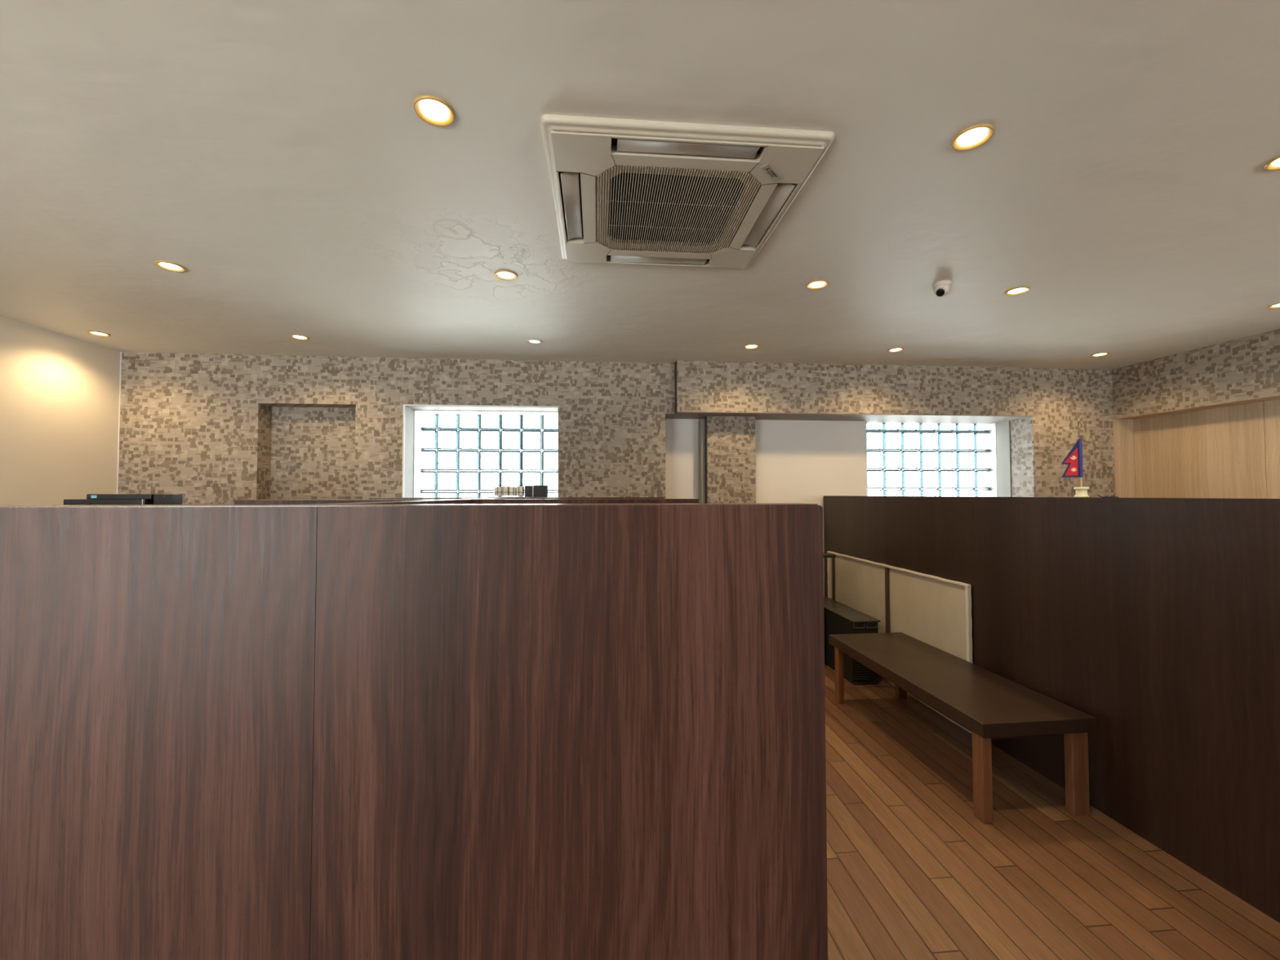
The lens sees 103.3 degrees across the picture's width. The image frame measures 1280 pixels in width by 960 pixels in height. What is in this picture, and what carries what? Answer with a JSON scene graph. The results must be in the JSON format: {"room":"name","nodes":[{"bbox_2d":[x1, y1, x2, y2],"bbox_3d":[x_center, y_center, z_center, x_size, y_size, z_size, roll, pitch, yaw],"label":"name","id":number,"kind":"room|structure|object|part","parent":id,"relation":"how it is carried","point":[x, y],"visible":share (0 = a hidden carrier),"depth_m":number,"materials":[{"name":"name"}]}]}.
{"room":"restaurant dining room","nodes":[
{"label":"restaurant dining room","id":0,"kind":"room"},
{"bbox_2d":[0,315,120,505],"bbox_3d":[-4.085,0.142,0.605,0.200,2.600,7.100,0,-2,-5],"label":"wall","id":1,"kind":"structure","parent":0,"point":[60,393],"depth_m":3.67,"materials":[{"name":"beige paint"}]},
{"bbox_2d":[118,351,1115,504],"bbox_3d":[0.218,0.252,4.730,9.470,2.600,0.600,0,-2,-5],"label":"wall","id":2,"kind":"structure","parent":0,"point":[201,428],"depth_m":4.47,"materials":[{"name":"tile"}]},
{"bbox_2d":[116,351,122,493],"bbox_3d":[-4.281,0.241,4.147,0.005,2.600,0.006,0,-2,-5],"label":"trim","id":3,"kind":"structure","parent":2,"relation":"attached to","point":[121,352],"depth_m":4.17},
{"bbox_2d":[401,404,559,497],"bbox_3d":[-1.397,-0.056,4.649,1.327,1.176,0.508,0,-2,-5],"label":"trim","id":4,"kind":"structure","parent":2,"relation":"attached to","point":[419,418],"depth_m":4.68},
{"bbox_2d":[421,413,558,497],"bbox_3d":[-1.431,0.012,4.838,1.378,1.378,0.070,0,-2,-5],"label":"window","id":5,"kind":"structure","parent":2,"relation":"in","point":[459,429],"depth_m":4.83,"materials":[{"name":"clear glass"}]},
{"bbox_2d":[674,360,676,413],"bbox_3d":[0.320,-0.826,4.518,0.006,0.458,0.100,0,-2,-5],"label":"trim","id":6,"kind":"structure","parent":2,"relation":"attached to","point":[675,363],"depth_m":4.52,"materials":[{"name":"brown laminate"}]},
{"bbox_2d":[697,418,705,502],"bbox_3d":[0.588,0.488,4.785,0.044,2.130,0.140,0,-2,-5],"label":"trim","id":7,"kind":"structure","parent":2,"relation":"attached to","point":[701,423],"depth_m":4.74,"materials":[{"name":"grey paint"}]},
{"bbox_2d":[704,416,707,502],"bbox_3d":[0.616,0.479,4.687,0.008,2.142,0.060,0,-2,-5],"label":"trim","id":8,"kind":"structure","parent":2,"relation":"attached to","point":[705,417],"depth_m":4.68,"materials":[{"name":"brown laminate"}]},
{"bbox_2d":[665,411,1031,425],"bbox_3d":[1.931,-0.591,4.900,3.450,0.006,0.596,0,-2,-5],"label":"trim","id":9,"kind":"structure","parent":2,"relation":"attached to","point":[892,419],"depth_m":4.79,"materials":[{"name":"beige paint"}]},
{"bbox_2d":[995,420,1011,497],"bbox_3d":[3.643,-0.024,5.072,0.008,1.122,0.170,0,-2,-5],"label":"trim","id":10,"kind":"structure","parent":2,"relation":"attached to","point":[1002,428],"depth_m":5.07,"materials":[{"name":"grey paint"}]},
{"bbox_2d":[1112,419,1135,497],"bbox_3d":[4.599,0.486,4.785,0.210,2.124,0.012,0,-2,-5],"label":"trim","id":11,"kind":"structure","parent":2,"relation":"attached to","point":[1123,429],"depth_m":4.80,"materials":[{"name":"beige wood"}]},
{"bbox_2d":[0,0,1279,369],"bbox_3d":[0.606,-1.212,1.039,9.820,0.120,8.700,0,-2,-5],"label":"ceiling","id":12,"kind":"structure","parent":0,"point":[278,153],"depth_m":1.85,"materials":[{"name":"paint"}]},
{"bbox_2d":[86,330,111,337],"bbox_3d":[-3.954,-1.068,3.702,0.121,0.008,0.121,0,-2,-5],"label":"recessed light","id":13,"kind":"object","parent":12,"relation":"in","point":[91,332],"visible":1,"depth_m":3.70,"materials":[{"name":"gold metal"}]},
{"bbox_2d":[91,332,106,335],"bbox_3d":[-3.954,-1.071,3.702,0.082,0.003,0.082,0,-2,-5],"label":"diffuser","id":14,"kind":"object","parent":13,"relation":"attached to","point":[92,333],"depth_m":3.70,"materials":[{"name":"white"}]},
{"bbox_2d":[154,260,186,271],"bbox_3d":[-2.422,-1.100,2.613,0.121,0.008,0.121,0,-2,-5],"label":"recessed light","id":15,"kind":"object","parent":12,"relation":"in","point":[166,265],"visible":1,"depth_m":2.61,"materials":[{"name":"gold metal"}]},
{"bbox_2d":[160,262,181,269],"bbox_3d":[-2.422,-1.103,2.613,0.082,0.003,0.082,0,-2,-5],"label":"diffuser","id":16,"kind":"object","parent":15,"relation":"attached to","point":[162,265],"depth_m":2.61,"materials":[{"name":"white plastic"}]},
{"bbox_2d":[289,334,309,340],"bbox_3d":[-2.546,-1.067,3.791,0.121,0.008,0.121,0,-2,-5],"label":"recessed light","id":17,"kind":"object","parent":12,"relation":"in","point":[301,337],"visible":1,"depth_m":3.79,"materials":[{"name":"gold metal"}]},
{"bbox_2d":[293,335,306,338],"bbox_3d":[-2.546,-1.070,3.791,0.082,0.003,0.082,0,-2,-5],"label":"diffuser","id":18,"kind":"object","parent":17,"relation":"attached to","point":[294,336],"depth_m":3.79,"materials":[{"name":"white plastic"}]},
{"bbox_2d":[413,95,455,126],"bbox_3d":[-0.632,-1.132,1.558,0.121,0.008,0.121,0,-2,-5],"label":"recessed light","id":19,"kind":"object","parent":12,"relation":"in","point":[433,110],"visible":1,"depth_m":1.55,"materials":[{"name":"gold metal"}]},
{"bbox_2d":[419,101,448,120],"bbox_3d":[-0.632,-1.135,1.558,0.082,0.003,0.082,0,-2,-5],"label":"diffuser","id":20,"kind":"object","parent":19,"relation":"attached to","point":[428,110],"depth_m":1.56,"materials":[{"name":"white plastic"}]},
{"bbox_2d":[494,270,517,280],"bbox_3d":[-0.720,-1.099,2.724,0.121,0.008,0.121,0,-2,-5],"label":"recessed light","id":21,"kind":"object","parent":12,"relation":"in","point":[506,275],"visible":1,"depth_m":2.72,"materials":[{"name":"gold metal"}]},
{"bbox_2d":[497,271,514,278],"bbox_3d":[-0.720,-1.102,2.724,0.082,0.003,0.082,0,-2,-5],"label":"diffuser","id":22,"kind":"object","parent":21,"relation":"attached to","point":[500,274],"depth_m":2.72,"materials":[{"name":"white plastic"}]},
{"bbox_2d":[526,338,542,344],"bbox_3d":[-0.813,-1.066,3.907,0.121,0.008,0.121,0,-2,-5],"label":"recessed light","id":23,"kind":"object","parent":12,"relation":"in","point":[533,341],"visible":1,"depth_m":3.91,"materials":[{"name":"white glass"}]},
{"bbox_2d":[528,340,540,342],"bbox_3d":[-0.813,-1.069,3.907,0.082,0.003,0.082,0,-2,-5],"label":"diffuser","id":24,"kind":"object","parent":23,"relation":"attached to","point":[530,341],"depth_m":3.91,"materials":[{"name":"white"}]},
{"bbox_2d":[541,114,834,268],"bbox_3d":[0.126,-1.103,2.088,0.956,0.039,0.956,0,-2,-5],"label":"air conditioner","id":25,"kind":"object","parent":12,"relation":"attached to","point":[624,191],"visible":1,"depth_m":1.90,"materials":[{"name":"beige plastic"}]},
{"bbox_2d":[595,164,760,253],"bbox_3d":[0.126,-1.100,2.087,0.613,0.029,0.613,0,-2,-5],"label":"grille","id":26,"kind":"object","parent":25,"relation":"attached to","point":[657,209],"depth_m":2.04,"materials":[{"name":"beige plastic"}]},
{"bbox_3d":[0.470,-1.094,1.805,0.033,0.003,0.112,-1,-2,41],"label":"name plate","id":27,"kind":"part","parent":25,"relation":"part of","materials":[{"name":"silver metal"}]},
{"bbox_2d":[743,343,759,349],"bbox_3d":[0.889,-1.065,4.045,0.121,0.008,0.121,0,-2,-5],"label":"recessed light","id":28,"kind":"object","parent":12,"relation":"in","point":[752,346],"visible":1,"depth_m":4.04,"materials":[{"name":"gold metal"}]},
{"bbox_2d":[746,345,756,347],"bbox_3d":[0.889,-1.067,4.045,0.082,0.003,0.082,0,-2,-5],"label":"diffuser","id":29,"kind":"object","parent":28,"relation":"attached to","point":[747,346],"depth_m":4.04,"materials":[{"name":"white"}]},
{"bbox_2d":[806,280,828,289],"bbox_3d":[0.998,-1.098,2.850,0.121,0.008,0.121,0,-2,-5],"label":"recessed light","id":30,"kind":"object","parent":12,"relation":"in","point":[816,284],"visible":1,"depth_m":2.85,"materials":[{"name":"gold metal"}]},
{"bbox_2d":[809,281,825,287],"bbox_3d":[0.998,-1.100,2.850,0.082,0.003,0.082,0,-2,-5],"label":"diffuser","id":31,"kind":"object","parent":30,"relation":"attached to","point":[812,284],"depth_m":2.85,"materials":[{"name":"white"}]},
{"bbox_2d":[887,347,903,352],"bbox_3d":[2.092,-1.063,4.143,0.121,0.008,0.121,0,-2,-5],"label":"recessed light","id":32,"kind":"object","parent":12,"relation":"in","point":[893,349],"visible":1,"depth_m":4.14,"materials":[{"name":"gold metal"}]},
{"bbox_2d":[890,348,901,351],"bbox_3d":[2.092,-1.066,4.143,0.082,0.003,0.082,0,-2,-5],"label":"diffuser","id":33,"kind":"object","parent":32,"relation":"attached to","point":[891,349],"depth_m":4.14,"materials":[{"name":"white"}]},
{"bbox_2d":[932,280,951,297],"bbox_3d":[1.693,-1.060,2.838,0.097,0.086,0.096,0,-2,-5],"label":"security camera","id":34,"kind":"object","parent":12,"relation":"attached to","point":[942,288],"visible":1,"depth_m":2.81,"materials":[{"name":"white plastic"}]},
{"bbox_2d":[951,123,994,151],"bbox_3d":[1.099,-1.131,1.675,0.121,0.008,0.121,0,-2,-5],"label":"recessed light","id":35,"kind":"object","parent":12,"relation":"in","point":[974,136],"visible":1,"depth_m":1.67,"materials":[{"name":"gold metal"}]},
{"bbox_2d":[957,128,987,146],"bbox_3d":[1.099,-1.133,1.676,0.082,0.003,0.082,0,-2,-5],"label":"diffuser","id":36,"kind":"object","parent":35,"relation":"attached to","point":[966,137],"depth_m":1.67,"materials":[{"name":"white plastic"}]},
{"bbox_2d":[1004,286,1030,295],"bbox_3d":[2.192,-1.097,2.942,0.121,0.008,0.121,0,-2,-5],"label":"recessed light","id":37,"kind":"object","parent":12,"relation":"in","point":[1020,290],"visible":1,"depth_m":2.94,"materials":[{"name":"gold metal"}]},
{"bbox_2d":[1008,288,1026,293],"bbox_3d":[2.192,-1.099,2.942,0.082,0.003,0.082,0,-2,-5],"label":"diffuser","id":38,"kind":"object","parent":37,"relation":"attached to","point":[1013,291],"depth_m":2.94,"materials":[{"name":"white plastic"}]},
{"bbox_2d":[1090,351,1109,356],"bbox_3d":[3.894,-1.061,4.288,0.121,0.008,0.121,0,-2,-5],"label":"recessed light","id":39,"kind":"object","parent":12,"relation":"in","point":[1099,354],"visible":1,"depth_m":4.29,"materials":[{"name":"gold metal"}]},
{"bbox_2d":[1263,155,1279,170],"bbox_3d":[2.292,-1.129,1.783,0.121,0.008,0.121,0,-2,-5],"label":"recessed light","id":40,"kind":"object","parent":12,"relation":"in","point":[1275,162],"visible":1,"depth_m":1.81,"materials":[{"name":"gold metal"}]},
{"bbox_2d":[1272,158,1279,165],"bbox_3d":[2.292,-1.132,1.783,0.082,0.003,0.082,0,-2,-5],"label":"diffuser","id":41,"kind":"object","parent":40,"relation":"attached to","point":[1275,162],"depth_m":1.80,"materials":[{"name":"white plastic"}]},
{"bbox_2d":[1267,302,1279,308],"bbox_3d":[4.008,-1.093,3.158,0.121,0.008,0.121,0,-2,-5],"label":"recessed light","id":42,"kind":"object","parent":12,"relation":"in","point":[1276,305],"visible":1,"depth_m":3.18,"materials":[{"name":"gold metal"}]},
{"bbox_2d":[703,416,755,502],"bbox_3d":[0.841,0.482,4.776,0.455,2.142,0.200,0,-2,-5],"label":"wall column","id":43,"kind":"structure","parent":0,"point":[731,440],"depth_m":4.70,"materials":[{"name":"tile"}]},
{"bbox_2d":[665,418,866,596],"bbox_3d":[1.915,0.488,5.067,3.450,2.142,0.200,0,-2,-5],"label":"wall","id":44,"kind":"structure","parent":0,"point":[797,461],"depth_m":4.95,"materials":[{"name":"grey paint"}]},
{"bbox_2d":[866,422,991,497],"bbox_3d":[2.870,-0.006,5.202,1.582,1.385,0.070,0,-2,-5],"label":"window","id":45,"kind":"structure","parent":44,"relation":"in","point":[918,430],"depth_m":5.21,"materials":[{"name":"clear glass"}]},
{"bbox_2d":[982,422,997,497],"bbox_3d":[3.628,-0.019,5.241,0.010,1.122,0.170,0,-2,-5],"label":"trim","id":46,"kind":"structure","parent":44,"relation":"attached to","point":[991,437],"depth_m":5.23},
{"bbox_2d":[824,662,1279,959],"bbox_3d":[0.610,1.507,0.963,9.820,0.120,8.700,0,-2,-5],"label":"floor","id":47,"kind":"structure","parent":0,"point":[913,873],"depth_m":1.92,"materials":[{"name":"brown wood"}]},
{"bbox_2d":[58,503,234,505],"bbox_3d":[-2.876,0.823,2.850,0.970,1.362,0.534,0,-2,-5],"label":"storage cabinet","id":48,"kind":"object","parent":47,"relation":"on","point":[185,504],"visible":0.02,"depth_m":3.12,"materials":[{"name":"red laminate"}]},
{"bbox_2d":[63,498,153,505],"bbox_3d":[-2.897,0.123,2.793,0.405,0.034,0.122,0,-2,-5],"label":"box","id":49,"kind":"object","parent":48,"relation":"on","point":[82,501],"visible":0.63,"depth_m":2.74,"materials":[{"name":"plastic"}]},
{"bbox_2d":[86,493,164,499],"bbox_3d":[-2.843,0.092,2.804,0.325,0.028,0.091,0,-2,-5],"label":"box","id":50,"kind":"object","parent":49,"relation":"on","point":[89,496],"visible":0.86,"depth_m":2.76,"materials":[{"name":"black plastic"}]},
{"bbox_2d":[153,494,182,504],"bbox_3d":[-2.629,0.110,2.821,0.095,0.060,0.072,0,-2,-5],"label":"box","id":51,"kind":"object","parent":48,"relation":"on","point":[157,499],"visible":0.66,"depth_m":2.79,"materials":[{"name":"grey metal"}]},
{"bbox_2d":[308,497,515,504],"bbox_3d":[-0.659,0.772,1.855,0.090,1.402,1.948,0,-2,-5],"label":"wall","id":52,"kind":"structure","parent":47,"relation":"on","point":[428,501],"depth_m":1.36,"materials":[{"name":"red laminate"}]},
{"bbox_3d":[-0.617,0.759,1.357,0.090,1.400,0.948,0,-2,-5],"label":"panel","id":53,"kind":"part","parent":52,"relation":"part of","materials":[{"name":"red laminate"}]},
{"bbox_2d":[0,502,827,959],"bbox_3d":[-0.852,0.743,0.811,2.340,1.403,0.100,0,-2,-5],"label":"wall","id":54,"kind":"structure","parent":47,"relation":"on","point":[402,731],"depth_m":0.81,"materials":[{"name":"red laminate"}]},
{"bbox_3d":[-1.265,0.742,0.735,1.504,1.400,0.018,0,-2,-5],"label":"panel","id":55,"kind":"part","parent":54,"relation":"part of","materials":[{"name":"red laminate"}]},
{"bbox_3d":[-0.099,0.743,0.833,0.835,1.400,0.018,0,-2,-5],"label":"panel","id":56,"kind":"part","parent":54,"relation":"part of","materials":[{"name":"red laminate"}]},
{"bbox_2d":[234,498,698,504],"bbox_3d":[-0.606,0.772,1.875,1.660,1.402,0.080,0,-2,-5],"label":"wall","id":57,"kind":"structure","parent":47,"relation":"on","point":[474,500],"depth_m":1.87,"materials":[{"name":"red laminate"}]},
{"bbox_2d":[368,497,663,499],"bbox_3d":[-0.679,0.800,2.872,1.632,1.402,0.080,0,-2,-5],"label":"wall","id":58,"kind":"structure","parent":47,"relation":"on","point":[445,497],"depth_m":2.87,"materials":[{"name":"red laminate"}]},
{"bbox_2d":[493,484,525,496],"bbox_3d":[-0.745,0.061,2.887,0.179,0.065,0.075,0,-2,-5],"label":"wire basket","id":59,"kind":"object","parent":58,"relation":"on","point":[493,485],"visible":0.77,"depth_m":2.90,"materials":[{"name":"silver metal"}]},
{"bbox_2d":[494,486,524,495],"bbox_3d":[-0.743,0.064,2.887,0.154,0.053,0.060,0,-2,-5],"label":"paper packet","id":60,"kind":"object","parent":59,"relation":"in","point":[503,491],"visible":1,"depth_m":2.86,"materials":[{"name":"beige paper"}]},
{"bbox_3d":[-0.679,0.801,2.872,1.632,1.400,0.080,0,-2,-5],"label":"panel","id":61,"kind":"part","parent":58,"relation":"part of","materials":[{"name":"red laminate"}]},
{"bbox_2d":[486,496,547,497],"bbox_3d":[-0.693,0.096,2.865,0.341,0.005,0.017,0,-2,-5],"label":"cable","id":62,"kind":"object","parent":58,"relation":"on","point":[486,496],"visible":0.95,"depth_m":2.86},
{"bbox_2d":[524,484,547,497],"bbox_3d":[-0.593,0.064,2.900,0.124,0.066,0.072,0,-2,-5],"label":"case","id":63,"kind":"object","parent":58,"relation":"on","point":[535,491],"visible":0.97,"depth_m":2.87,"materials":[{"name":"plastic"}]},
{"bbox_2d":[823,552,835,557],"bbox_3d":[1.366,1.084,4.351,0.475,0.912,0.400,0,-2,-5],"label":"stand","id":64,"kind":"object","parent":47,"relation":"on","point":[825,555],"visible":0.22,"depth_m":4.18,"materials":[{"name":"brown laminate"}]},
{"bbox_2d":[823,596,880,684],"bbox_3d":[1.652,1.295,4.212,0.217,0.470,0.894,0,-2,-5],"label":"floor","id":65,"kind":"structure","parent":47,"relation":"on","point":[840,618],"depth_m":3.88,"materials":[{"name":"wood"}]},
{"bbox_3d":[1.652,1.068,4.218,0.217,0.012,0.894,0,-2,-5],"label":"lid","id":66,"kind":"part","parent":65,"relation":"part of","materials":[{"name":"grey metal"}]},
{"bbox_3d":[1.683,1.084,3.784,0.183,0.044,0.008,0,-2,-5],"label":"socket frame","id":67,"kind":"part","parent":65,"relation":"part of","materials":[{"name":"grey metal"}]},
{"bbox_2d":[826,551,973,733],"bbox_3d":[1.877,1.087,3.903,0.029,0.878,1.800,0,-2,-6],"label":"canvas panel","id":68,"kind":"object","parent":47,"relation":"on","point":[935,611],"visible":0.59,"depth_m":3.61,"materials":[{"name":"beige fabric"}]},
{"bbox_3d":[1.790,1.116,4.787,0.028,0.852,0.022,0,-2,-6],"label":"rail","id":69,"kind":"part","parent":68,"relation":"part of","materials":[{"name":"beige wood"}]},
{"bbox_3d":[1.877,0.657,3.915,0.028,0.018,1.800,0,-2,-6],"label":"rail","id":70,"kind":"part","parent":68,"relation":"part of","materials":[{"name":"beige wood"}]},
{"bbox_3d":[1.878,1.514,3.891,0.028,0.024,1.800,0,-2,-6],"label":"rail","id":71,"kind":"part","parent":68,"relation":"part of","materials":[{"name":"white wood"}]},
{"bbox_3d":[1.964,1.060,3.018,0.028,0.864,0.022,0,-2,-6],"label":"rail","id":72,"kind":"part","parent":68,"relation":"part of","materials":[{"name":"beige wood"}]},
{"bbox_2d":[828,632,1097,823],"bbox_3d":[1.674,1.284,2.897,0.545,0.430,1.400,0,-2,-6],"label":"wooden bench","id":73,"kind":"object","parent":47,"relation":"on","point":[990,705],"visible":1,"depth_m":2.42,"materials":[{"name":"orange wood"}]},
{"bbox_3d":[1.364,1.332,3.464,0.040,0.368,0.055,0,-2,-6],"label":"leg","id":74,"kind":"part","parent":73,"relation":"part of","materials":[{"name":"orange wood"}]},
{"bbox_3d":[1.820,1.333,3.537,0.060,0.368,0.045,0,-2,-6],"label":"leg","id":75,"kind":"part","parent":73,"relation":"part of","materials":[{"name":"orange wood"}]},
{"bbox_3d":[1.674,1.101,2.902,0.545,0.062,1.400,0,-2,-6],"label":"seat","id":76,"kind":"part","parent":73,"relation":"part of","materials":[{"name":"brown wood"}]},
{"bbox_3d":[1.498,1.297,2.216,0.044,0.368,0.060,0,-2,-6],"label":"leg","id":77,"kind":"part","parent":73,"relation":"part of","materials":[{"name":"orange wood"}]},
{"bbox_3d":[1.949,1.297,2.260,0.078,0.368,0.042,0,-2,-6],"label":"leg","id":78,"kind":"part","parent":73,"relation":"part of","materials":[{"name":"orange wood"}]},
{"bbox_2d":[823,495,1279,923],"bbox_3d":[2.070,0.791,2.658,0.101,1.402,4.590,0,-2,-6],"label":"wall","id":79,"kind":"structure","parent":47,"relation":"on","point":[1157,620],"depth_m":2.09,"materials":[{"name":"brown laminate"}]},
{"bbox_2d":[1061,437,1088,497],"bbox_3d":[2.074,-0.060,2.416,0.100,0.285,0.055,-1,-2,40],"label":"table flag","id":80,"kind":"object","parent":79,"relation":"on","point":[1073,459],"visible":0.97,"depth_m":2.41,"materials":[{"name":"red fabric"}]},
{"bbox_2d":[1097,494,1119,497],"bbox_3d":[2.103,0.072,2.277,0.072,0.014,0.012,-1,-2,35],"label":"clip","id":81,"kind":"object","parent":79,"relation":"on","point":[1112,496],"visible":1,"depth_m":2.27,"materials":[{"name":"plastic"}]},
{"bbox_2d":[1111,328,1279,418],"bbox_3d":[5.013,0.154,1.422,0.470,2.600,6.800,0,-2,-5],"label":"wall","id":82,"kind":"structure","parent":0,"point":[1248,367],"depth_m":4.10,"materials":[{"name":"tile"}]},
{"bbox_2d":[1113,395,1279,419],"bbox_3d":[4.884,-0.672,1.435,0.207,0.004,6.800,0,-2,-5],"label":"trim","id":83,"kind":"structure","parent":82,"relation":"attached to","point":[1275,397],"depth_m":4.16,"materials":[{"name":"beige wood"}]},
{"bbox_2d":[1133,399,1279,498],"bbox_3d":[5.015,0.381,1.025,0.012,2.124,7.549,0,-2,-5],"label":"wall","id":84,"kind":"structure","parent":82,"relation":"attached to","point":[1231,451],"depth_m":4.20,"materials":[{"name":"beige wood"}]}
]}

